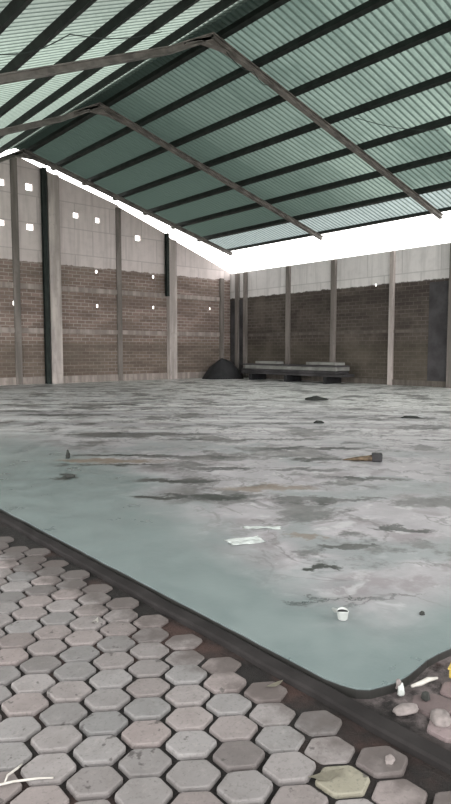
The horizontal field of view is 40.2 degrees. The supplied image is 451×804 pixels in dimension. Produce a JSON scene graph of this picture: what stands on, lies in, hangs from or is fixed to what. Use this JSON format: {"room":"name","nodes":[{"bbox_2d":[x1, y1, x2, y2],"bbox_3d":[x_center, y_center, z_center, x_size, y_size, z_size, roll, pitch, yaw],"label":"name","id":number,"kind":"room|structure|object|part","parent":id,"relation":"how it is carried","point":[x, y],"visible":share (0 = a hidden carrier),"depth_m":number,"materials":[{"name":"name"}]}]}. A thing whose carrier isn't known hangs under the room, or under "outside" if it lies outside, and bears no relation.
{"room":"empty warehouse","nodes":[
{"label":"empty warehouse","id":0,"kind":"room"},
{"bbox_2d":[0,157,230,377],"bbox_3d":[-9.542,-5.913,28.245,26.100,10.440,0.150,-4,6,-40],"label":"wall","id":1,"kind":"structure","parent":0,"point":[88,246],"depth_m":30.92,"materials":[{"name":"brown brick"}]},
{"bbox_2d":[0,281,13,287],"bbox_3d":[-14.491,-4.969,23.957,12.720,0.240,0.080,-4,6,-40],"label":"concrete beam","id":2,"kind":"structure","parent":1,"relation":"attached to","point":[2,284],"depth_m":27.86,"materials":[{"name":"grey concrete"}]},
{"bbox_2d":[0,327,14,331],"bbox_3d":[-14.491,-2.947,24.127,12.720,0.220,0.080,-4,6,-40],"label":"concrete beam","id":3,"kind":"structure","parent":1,"relation":"attached to","point":[2,329],"depth_m":27.98,"materials":[{"name":"grey concrete"}]},
{"bbox_2d":[0,377,15,384],"bbox_3d":[-14.491,-0.605,24.324,12.720,0.360,0.080,-4,6,-40],"label":"concrete beam","id":4,"kind":"structure","parent":1,"relation":"attached to","point":[3,381],"depth_m":28.16,"materials":[{"name":"grey concrete"}]},
{"bbox_2d":[20,283,42,289],"bbox_3d":[-8.910,-5.370,28.707,1.360,0.240,0.080,-4,6,-40],"label":"concrete beam","id":5,"kind":"structure","parent":1,"relation":"attached to","point":[22,285],"depth_m":28.59,"materials":[{"name":"grey concrete"}]},
{"bbox_2d":[22,328,43,332],"bbox_3d":[-8.910,-3.347,28.878,1.360,0.220,0.080,-4,6,-40],"label":"concrete beam","id":6,"kind":"structure","parent":1,"relation":"attached to","point":[24,330],"depth_m":28.77,"materials":[{"name":"grey concrete"}]},
{"bbox_2d":[23,377,44,384],"bbox_3d":[-8.910,-1.005,29.075,1.360,0.360,0.080,-4,6,-40],"label":"concrete beam","id":7,"kind":"structure","parent":1,"relation":"attached to","point":[26,380],"depth_m":28.95,"materials":[{"name":"grey concrete"}]},
{"bbox_2d":[61,286,166,297],"bbox_3d":[-5.576,-5.609,31.546,6.270,0.240,0.080,-4,6,-40],"label":"concrete beam","id":8,"kind":"structure","parent":1,"relation":"attached to","point":[63,288],"depth_m":31.23,"materials":[{"name":"grey concrete"}]},
{"bbox_2d":[62,329,166,334],"bbox_3d":[-5.576,-3.586,31.716,6.270,0.220,0.080,-4,6,-40],"label":"concrete beam","id":9,"kind":"structure","parent":1,"relation":"attached to","point":[70,331],"depth_m":31.43,"materials":[{"name":"grey concrete"}]},
{"bbox_2d":[63,373,167,382],"bbox_3d":[-5.576,-1.244,31.914,6.270,0.360,0.080,-4,6,-40],"label":"concrete beam","id":10,"kind":"structure","parent":1,"relation":"attached to","point":[152,376],"depth_m":31.64,"materials":[{"name":"grey concrete"}]},
{"bbox_2d":[178,372,205,378],"bbox_3d":[-1.585,-1.531,35.312,3.230,0.360,0.080,-4,6,-40],"label":"concrete beam","id":11,"kind":"structure","parent":1,"relation":"attached to","point":[185,375],"depth_m":34.93,"materials":[{"name":"grey concrete"}]},
{"bbox_2d":[177,294,219,300],"bbox_3d":[-1.585,-5.895,34.944,3.230,0.240,0.080,-4,6,-40],"label":"concrete beam","id":12,"kind":"structure","parent":1,"relation":"attached to","point":[179,296],"depth_m":34.90,"materials":[{"name":"grey concrete"}]},
{"bbox_2d":[177,332,219,335],"bbox_3d":[-1.585,-3.873,35.114,3.230,0.220,0.080,-4,6,-40],"label":"concrete beam","id":13,"kind":"structure","parent":1,"relation":"attached to","point":[178,333],"depth_m":35.10,"materials":[{"name":"grey concrete"}]},
{"bbox_2d":[0,0,246,150],"bbox_3d":[-4.405,-7.366,12.201,13.100,5.689,31.150,-4,6,-40],"label":"ceiling","id":14,"kind":"structure","parent":0,"point":[39,14],"depth_m":15.26,"materials":[{"name":"green metal"}]},
{"bbox_2d":[0,0,32,34],"bbox_3d":[-4.611,-7.082,11.982,0.209,0.225,31.050,-4,6,-40],"label":"purlin","id":15,"kind":"structure","parent":14,"relation":"attached to","point":[14,8],"depth_m":10.99,"materials":[{"name":"paint"}]},
{"bbox_2d":[0,0,96,73],"bbox_3d":[-3.554,-7.753,12.831,0.209,0.225,31.050,-4,6,-40],"label":"purlin","id":16,"kind":"structure","parent":14,"relation":"attached to","point":[78,7],"depth_m":12.91,"materials":[{"name":"paint"}]},
{"bbox_2d":[0,0,153,117],"bbox_3d":[-2.422,-8.473,13.742,0.209,0.225,31.050,-4,6,-40],"label":"purlin","id":17,"kind":"structure","parent":14,"relation":"attached to","point":[134,7],"depth_m":14.73,"materials":[{"name":"paint"}]},
{"bbox_2d":[0,31,161,54],"bbox_3d":[-2.830,-7.984,13.466,4.011,1.738,0.722,-4,6,-40],"label":"cable","id":18,"kind":"object","parent":14,"relation":"hanging from","point":[161,31],"visible":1,"depth_m":12.79,"materials":[{"name":"black rubber"}]},
{"bbox_2d":[0,0,199,138],"bbox_3d":[-1.319,-9.173,14.628,0.209,0.225,31.050,-4,6,-40],"label":"purlin","id":19,"kind":"structure","parent":14,"relation":"attached to","point":[180,7],"depth_m":16.28,"materials":[{"name":"paint"}]},
{"bbox_2d":[0,149,232,255],"bbox_3d":[-9.185,-8.234,27.399,25.200,5.952,0.180,-4,6,-40],"label":"rafter","id":20,"kind":"object","parent":14,"relation":"attached to","point":[23,153],"visible":1,"depth_m":30.05,"materials":[{"name":"metal"}]},
{"bbox_2d":[0,0,238,153],"bbox_3d":[-0.240,-9.859,15.496,0.209,0.225,31.050,-4,6,-40],"label":"purlin","id":21,"kind":"structure","parent":14,"relation":"attached to","point":[221,5],"depth_m":18.62,"materials":[{"name":"paint"}]},
{"bbox_2d":[0,102,323,239],"bbox_3d":[-4.801,-7.803,22.285,25.200,5.952,0.180,-4,6,-40],"label":"rafter","id":22,"kind":"object","parent":14,"relation":"attached to","point":[99,108],"visible":1,"depth_m":23.68,"materials":[{"name":"metal"}]},
{"bbox_2d":[0,32,443,218],"bbox_3d":[-0.611,-7.391,17.398,25.200,5.952,0.180,-4,6,-40],"label":"rafter","id":23,"kind":"object","parent":14,"relation":"attached to","point":[211,40],"visible":1,"depth_m":17.50,"materials":[{"name":"metal"}]},
{"bbox_2d":[227,53,265,84],"bbox_3d":[0.713,-9.758,18.107,1.614,0.569,0.165,-4,6,-37],"label":"cable","id":24,"kind":"object","parent":23,"relation":"hanging from","point":[227,53],"visible":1,"depth_m":17.98,"materials":[{"name":"black rubber"}]},
{"bbox_2d":[0,378,450,698],"bbox_3d":[0.389,-0.042,20.085,22.103,0.090,26.665,-4,6,-40],"label":"floor","id":25,"kind":"structure","parent":0,"point":[166,472],"depth_m":6.41,"materials":[{"name":"grey concrete"}]},
{"bbox_2d":[10,157,22,384],"bbox_3d":[-9.528,-5.880,28.108,0.300,10.237,0.120,-4,6,-40],"label":"concrete column","id":26,"kind":"structure","parent":25,"relation":"on","point":[13,161],"depth_m":28.04,"materials":[{"name":"grey concrete"}]},
{"bbox_2d":[40,167,50,383],"bbox_3d":[-8.405,-5.831,28.864,0.220,9.972,0.200,-4,6,-40],"label":"steel post","id":27,"kind":"object","parent":25,"relation":"on","point":[43,175],"visible":0.97,"depth_m":28.80,"materials":[{"name":"black metal"}]},
{"bbox_2d":[47,173,63,383],"bbox_3d":[-8.105,-5.743,29.221,0.570,9.778,0.300,-4,6,-40],"label":"concrete column","id":28,"kind":"structure","parent":25,"relation":"on","point":[53,202],"depth_m":29.09,"materials":[{"name":"grey concrete"}]},
{"bbox_2d":[66,450,69,458],"bbox_3d":[-2.338,0.768,9.147,0.066,0.132,0.062,0,5,0],"label":"bottle","id":29,"kind":"object","parent":25,"relation":"on","point":[67,452],"visible":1,"depth_m":9.13,"materials":[{"name":"black glass"}]},
{"bbox_2d":[66,474,74,477],"bbox_3d":[-1.960,0.927,7.790,0.129,0.043,0.072,0,5,-1],"label":"clod","id":30,"kind":"object","parent":25,"relation":"on","point":[68,475],"visible":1,"depth_m":7.77,"materials":[{"name":"soil"}]},
{"bbox_2d":[115,207,122,380],"bbox_3d":[-5.452,-5.460,31.652,0.280,8.806,0.100,-4,6,-40],"label":"concrete column","id":31,"kind":"structure","parent":25,"relation":"on","point":[117,210],"depth_m":31.60,"materials":[{"name":"grey concrete"}]},
{"bbox_2d":[167,239,177,378],"bbox_3d":[-2.931,-5.005,33.719,0.500,7.551,0.300,-4,6,-40],"label":"concrete column","id":32,"kind":"structure","parent":25,"relation":"on","point":[172,371],"depth_m":33.61,"materials":[{"name":"grey concrete"}]},
{"bbox_2d":[165,233,169,295],"bbox_3d":[-3.144,-7.389,33.243,0.160,3.342,0.200,-4,6,-40],"label":"steel post","id":33,"kind":"object","parent":32,"relation":"attached to","point":[167,274],"visible":1,"depth_m":33.22,"materials":[{"name":"black metal"}]},
{"bbox_2d":[219,278,223,358],"bbox_3d":[-0.228,-4.319,36.187,0.270,5.770,0.160,-4,6,-40],"label":"concrete column","id":34,"kind":"structure","parent":25,"relation":"on","point":[221,280],"depth_m":36.07,"materials":[{"name":"grey concrete"}]},
{"bbox_2d":[202,358,243,378],"bbox_3d":[-0.095,-1.895,34.633,2.544,1.156,1.982,-4,6,-40],"label":"heap","id":35,"kind":"object","parent":25,"relation":"on","point":[223,368],"visible":1,"depth_m":34.02,"materials":[{"name":"black soil"}]},
{"bbox_2d":[235,273,239,369],"bbox_3d":[0.693,-4.449,36.121,0.140,6.040,0.300,-4,6,-40],"label":"concrete column","id":36,"kind":"structure","parent":25,"relation":"on","point":[237,276],"depth_m":36.01,"materials":[{"name":"grey concrete"}]},
{"bbox_2d":[243,272,247,377],"bbox_3d":[1.148,-4.404,35.591,0.140,6.040,0.260,-4,6,-40],"label":"concrete column","id":37,"kind":"structure","parent":25,"relation":"on","point":[245,275],"depth_m":35.49,"materials":[{"name":"grey concrete"}]},
{"bbox_2d":[225,535,265,544],"bbox_3d":[0.164,1.162,5.176,0.313,0.012,0.177,-2,5,-20],"label":"paper sheet","id":38,"kind":"object","parent":25,"relation":"on","point":[256,539],"visible":1,"depth_m":5.17,"materials":[{"name":"white paper"}]},
{"bbox_2d":[249,374,265,379],"bbox_3d":[1.752,-1.387,33.591,1.100,0.324,0.220,-4,6,-40],"label":"bearer","id":39,"kind":"object","parent":25,"relation":"on","point":[251,376],"visible":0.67,"depth_m":33.41,"materials":[{"name":"black wood"}]},
{"bbox_2d":[243,526,280,528],"bbox_3d":[0.329,1.129,5.565,0.360,0.014,0.085,0,5,2],"label":"paper sheet","id":40,"kind":"object","parent":25,"relation":"on","point":[244,527],"visible":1,"depth_m":5.56,"materials":[{"name":"white paper"}]},
{"bbox_2d":[285,266,290,363],"bbox_3d":[3.341,-4.186,33.002,0.180,6.040,0.240,-4,6,-40],"label":"concrete column","id":41,"kind":"structure","parent":25,"relation":"on","point":[288,268],"depth_m":32.89,"materials":[{"name":"grey concrete"}]},
{"bbox_2d":[284,375,300,381],"bbox_3d":[3.441,-1.221,31.621,1.100,0.324,0.220,-4,6,-40],"label":"bearer","id":42,"kind":"object","parent":25,"relation":"on","point":[287,378],"visible":0.78,"depth_m":31.41,"materials":[{"name":"black wood"}]},
{"bbox_2d":[305,396,327,399],"bbox_3d":[2.934,-0.132,19.806,0.767,0.137,0.333,0,5,-1],"label":"clod","id":43,"kind":"object","parent":25,"relation":"on","point":[312,397],"visible":1,"depth_m":19.72,"materials":[{"name":"black soil"}]},
{"bbox_2d":[323,377,340,383],"bbox_3d":[5.129,-1.055,29.651,1.100,0.324,0.220,-4,6,-40],"label":"bearer","id":44,"kind":"object","parent":25,"relation":"on","point":[326,380],"visible":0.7,"depth_m":29.45,"materials":[{"name":"black wood"}]},
{"bbox_2d":[241,371,354,376],"bbox_3d":[3.496,-1.454,31.583,1.000,0.141,6.900,-4,6,-41],"label":"panel","id":45,"kind":"object","parent":44,"relation":"on","point":[250,372],"visible":0.85,"depth_m":30.57,"materials":[{"name":"grey concrete"}]},
{"bbox_2d":[242,368,348,373],"bbox_3d":[3.385,-1.596,31.608,1.000,0.131,6.600,-4,6,-40],"label":"panel","id":46,"kind":"object","parent":45,"relation":"on","point":[243,369],"visible":0.86,"depth_m":30.57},
{"bbox_2d":[245,365,349,370],"bbox_3d":[3.496,-1.754,31.558,1.000,0.191,6.300,-4,6,-41],"label":"panel","id":47,"kind":"object","parent":46,"relation":"on","point":[246,366],"visible":0.84,"depth_m":30.62,"materials":[{"name":"grey concrete"}]},
{"bbox_2d":[241,363,349,366],"bbox_3d":[3.385,-1.889,31.584,1.000,0.066,6.700,-4,6,-40],"label":"panel","id":48,"kind":"object","parent":47,"relation":"on","point":[242,363],"visible":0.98,"depth_m":30.85,"materials":[{"name":"grey concrete"}]},
{"bbox_2d":[255,361,283,363],"bbox_3d":[2.336,-2.105,32.844,0.600,0.135,1.500,-5,7,-43],"label":"board","id":49,"kind":"object","parent":48,"relation":"on","point":[256,362],"visible":1,"depth_m":32.48,"materials":[{"name":"grey concrete"}]},
{"bbox_2d":[306,362,344,364],"bbox_3d":[4.843,-1.866,29.997,0.700,0.135,1.900,-4,6,-38],"label":"board","id":50,"kind":"object","parent":48,"relation":"on","point":[307,363],"visible":1,"depth_m":29.56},
{"bbox_2d":[330,260,336,361],"bbox_3d":[5.355,-3.988,30.654,0.180,6.040,0.260,-4,6,-40],"label":"concrete column","id":51,"kind":"structure","parent":25,"relation":"on","point":[333,300],"depth_m":30.53,"materials":[{"name":"grey concrete"}]},
{"bbox_2d":[332,607,348,620],"bbox_3d":[0.682,1.262,3.674,0.106,0.064,0.077,-1,5,-9],"label":"plastic cup","id":52,"kind":"object","parent":25,"relation":"on","point":[342,612],"visible":1,"depth_m":3.65,"materials":[{"name":"white plastic"}]},
{"bbox_2d":[343,453,382,461],"bbox_3d":[1.979,0.793,8.930,0.565,0.120,0.132,1,5,11],"label":"brush","id":53,"kind":"object","parent":25,"relation":"on","point":[375,457],"visible":1,"depth_m":8.86,"materials":[{"name":"brown wood"}]},
{"bbox_2d":[387,251,395,384],"bbox_3d":[7.558,-3.773,28.099,0.160,6.040,0.220,-4,6,-40],"label":"concrete column","id":54,"kind":"structure","parent":25,"relation":"on","point":[392,254],"depth_m":28.03,"materials":[{"name":"grey concrete"}]},
{"bbox_2d":[401,416,419,417],"bbox_3d":[4.362,0.349,14.569,0.490,0.058,0.167,0,5,-1],"label":"clod","id":55,"kind":"object","parent":25,"relation":"on","point":[403,416],"visible":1,"depth_m":14.51,"materials":[{"name":"black soil"}]},
{"bbox_2d":[446,243,450,387],"bbox_3d":[9.489,-3.578,25.785,0.240,6.040,0.300,-4,6,-40],"label":"concrete column","id":56,"kind":"structure","parent":25,"relation":"on","point":[448,363],"depth_m":25.82,"materials":[{"name":"grey concrete"}]},
{"bbox_2d":[0,522,450,803],"bbox_3d":[-1.651,1.175,5.728,7.873,0.056,14.541,-4,6,-40],"label":"paving","id":57,"kind":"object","parent":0,"point":[288,768],"visible":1,"depth_m":2.75,"materials":[{"name":"concrete"}]},
{"bbox_2d":[0,763,53,785],"bbox_3d":[-0.798,1.422,2.362,0.270,0.027,0.106,-1,5,-15],"label":"twig","id":58,"kind":"object","parent":57,"relation":"on","point":[21,764],"visible":1,"depth_m":2.33,"materials":[{"name":"white wood"}]},
{"bbox_3d":[-0.787,1.429,2.322,0.271,0.019,0.029,-1,5,-11],"label":"stem","id":59,"kind":"part","parent":58,"relation":"part of","materials":[{"name":"white wood"}]},
{"bbox_2d":[265,680,282,686],"bbox_3d":[0.240,1.377,3.014,0.115,0.010,0.030,-3,6,-35],"label":"dry leaf","id":60,"kind":"object","parent":57,"relation":"on","point":[277,683],"visible":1,"depth_m":3.02,"materials":[{"name":"brown plant"}]},
{"bbox_2d":[308,768,344,780],"bbox_3d":[0.386,1.425,2.364,0.158,0.018,0.046,-1,5,-15],"label":"dry leaf","id":61,"kind":"object","parent":57,"relation":"on","point":[328,775],"visible":1,"depth_m":2.37,"materials":[{"name":"beige plant"}]},
{"bbox_2d":[385,754,394,764],"bbox_3d":[0.654,1.419,2.456,0.041,0.028,0.058,3,6,32],"label":"pebble","id":62,"kind":"object","parent":57,"relation":"on","point":[389,759],"visible":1,"depth_m":2.44,"materials":[{"name":"stone"}]},
{"bbox_2d":[396,678,400,689],"bbox_3d":[0.838,1.363,2.993,0.031,0.050,0.037,-1,5,-8],"label":"rubble piece","id":63,"kind":"object","parent":57,"relation":"on","point":[398,681],"visible":0.65,"depth_m":2.98,"materials":[{"name":"stone"}]},
{"bbox_2d":[397,683,404,695],"bbox_3d":[0.840,1.368,2.946,0.040,0.059,0.034,-1,5,-16],"label":"bottle","id":64,"kind":"object","parent":57,"relation":"on","point":[401,692],"visible":1,"depth_m":2.94,"materials":[{"name":"white plastic"}]},
{"bbox_2d":[392,703,418,715],"bbox_3d":[0.819,1.389,2.800,0.128,0.033,0.062,-2,5,-18],"label":"rubble piece","id":65,"kind":"object","parent":57,"relation":"on","point":[403,709],"visible":1,"depth_m":2.78,"materials":[{"name":"stone"}]},
{"bbox_2d":[410,677,437,687],"bbox_3d":[0.971,1.365,3.014,0.160,0.031,0.026,-2,5,-26],"label":"stick","id":66,"kind":"object","parent":57,"relation":"on","point":[424,681],"visible":1,"depth_m":3.00,"materials":[{"name":"white wood"}]},
{"bbox_2d":[421,691,429,701],"bbox_3d":[0.941,1.377,2.904,0.039,0.037,0.056,-1,5,-8],"label":"rubble piece","id":67,"kind":"object","parent":57,"relation":"on","point":[425,696],"visible":1,"depth_m":2.89,"materials":[{"name":"grey stone"}]},
{"bbox_2d":[429,708,450,727],"bbox_3d":[0.956,1.388,2.735,0.096,0.046,0.120,0,5,-3],"label":"rubble piece","id":68,"kind":"object","parent":57,"relation":"on","point":[438,717],"visible":1,"depth_m":2.71,"materials":[{"name":"stone"}]},
{"bbox_2d":[448,663,450,677],"bbox_3d":[1.157,1.348,3.088,0.070,0.055,0.090,3,6,32],"label":"lid","id":69,"kind":"object","parent":57,"relation":"on","point":[449,667],"visible":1,"depth_m":3.07,"materials":[{"name":"plastic"}]},
{"bbox_2d":[15,0,450,248],"bbox_3d":[5.327,-9.202,20.390,12.500,3.406,31.150,-4,6,-40],"label":"ceiling","id":70,"kind":"structure","parent":0,"point":[396,21],"depth_m":21.91,"materials":[{"name":"metal"}]},
{"bbox_2d":[26,0,290,151],"bbox_3d":[0.863,-10.326,16.401,0.213,0.228,31.050,-4,6,-40],"label":"purlin","id":71,"kind":"structure","parent":70,"relation":"attached to","point":[266,8],"depth_m":19.42,"materials":[{"name":"paint"}]},
{"bbox_2d":[50,0,393,170],"bbox_3d":[1.920,-10.030,17.332,0.213,0.228,31.050,-4,6,-40],"label":"purlin","id":72,"kind":"structure","parent":70,"relation":"attached to","point":[369,6],"depth_m":18.84,"materials":[{"name":"paint"}]},
{"bbox_2d":[81,20,450,185],"bbox_3d":[3.136,-9.690,18.404,0.213,0.228,31.050,-4,6,-40],"label":"purlin","id":73,"kind":"structure","parent":70,"relation":"attached to","point":[443,28],"depth_m":19.10,"materials":[{"name":"paint"}]},
{"bbox_2d":[112,71,450,200],"bbox_3d":[4.429,-9.329,19.543,0.213,0.228,31.050,-4,6,-40],"label":"purlin","id":74,"kind":"structure","parent":70,"relation":"attached to","point":[442,79],"depth_m":21.37,"materials":[{"name":"paint"}]},
{"bbox_2d":[143,115,450,215],"bbox_3d":[5.797,-8.947,20.748,0.213,0.228,31.050,-4,6,-40],"label":"purlin","id":75,"kind":"structure","parent":70,"relation":"attached to","point":[445,121],"depth_m":23.40,"materials":[{"name":"paint"}]},
{"bbox_2d":[171,151,450,228],"bbox_3d":[7.166,-8.564,21.954,0.213,0.228,31.050,-4,6,-40],"label":"purlin","id":76,"kind":"structure","parent":70,"relation":"attached to","point":[444,156],"depth_m":25.34,"materials":[{"name":"paint"}]},
{"bbox_2d":[197,181,450,241],"bbox_3d":[8.534,-8.181,23.160,0.213,0.228,31.050,-4,6,-40],"label":"purlin","id":77,"kind":"structure","parent":70,"relation":"attached to","point":[441,186],"depth_m":27.24,"materials":[{"name":"paint"}]},
{"bbox_2d":[223,206,450,252],"bbox_3d":[9.910,-7.833,24.368,0.147,0.147,31.050,-4,6,-40],"label":"purlin","id":78,"kind":"structure","parent":70,"relation":"attached to","point":[445,209],"depth_m":29.12,"materials":[{"name":"paint"}]},
{"bbox_2d":[355,117,438,130],"bbox_3d":[5.466,-8.885,19.712,2.621,0.501,0.022,1,5,6],"label":"cable","id":79,"kind":"object","parent":70,"relation":"hanging from","point":[355,117],"visible":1,"depth_m":19.73,"materials":[{"name":"black rubber"}]},
{"bbox_2d":[230,242,450,380],"bbox_3d":[10.645,-3.477,24.706,0.150,6.180,32.050,-4,6,-40],"label":"wall","id":80,"kind":"structure","parent":0,"point":[362,280],"depth_m":29.81,"materials":[{"name":"brown brick"}]},
{"bbox_2d":[231,300,234,364],"bbox_3d":[0.477,-3.858,36.487,0.060,4.240,0.440,-4,6,-40],"label":"trim","id":81,"kind":"structure","parent":80,"relation":"attached to","point":[232,302],"depth_m":36.46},
{"bbox_2d":[239,300,242,372],"bbox_3d":[0.941,-3.812,35.945,0.060,4.240,0.370,-4,6,-40],"label":"trim","id":82,"kind":"structure","parent":80,"relation":"attached to","point":[240,301],"depth_m":35.94,"materials":[{"name":"grey concrete"}]},
{"bbox_2d":[230,329,427,336],"bbox_3d":[10.633,-2.930,24.643,0.050,0.140,31.900,-4,6,-40],"label":"concrete beam","id":83,"kind":"structure","parent":80,"relation":"attached to","point":[401,330],"depth_m":30.16,"materials":[{"name":"grey concrete"}]},
{"bbox_2d":[241,373,445,387],"bbox_3d":[10.622,-0.607,24.829,0.080,0.280,31.900,-4,6,-40],"label":"concrete beam","id":84,"kind":"structure","parent":80,"relation":"attached to","point":[441,384],"depth_m":28.99,"materials":[{"name":"grey concrete"}]},
{"bbox_2d":[427,281,448,381],"bbox_3d":[9.126,-3.008,26.399,0.060,4.240,0.970,-4,6,-40],"label":"door","id":85,"kind":"structure","parent":80,"relation":"attached to","point":[438,291],"depth_m":26.39,"materials":[{"name":"grey metal"}]},
{"bbox_3d":[-2.140,0.310,17.990,140.000,0.260,150.000,-4,6,-40],"label":"ground","id":86,"kind":"structure","parent":0,"visible":0},
{"bbox_2d":[0,512,450,775],"bbox_3d":[-7.007,0.676,11.671,0.113,0.081,29.701,-4,6,-40],"label":"kerb","id":87,"kind":"object","parent":86,"relation":"on","point":[395,734],"visible":0.86,"depth_m":3.18,"materials":[{"name":"concrete"}]}
]}

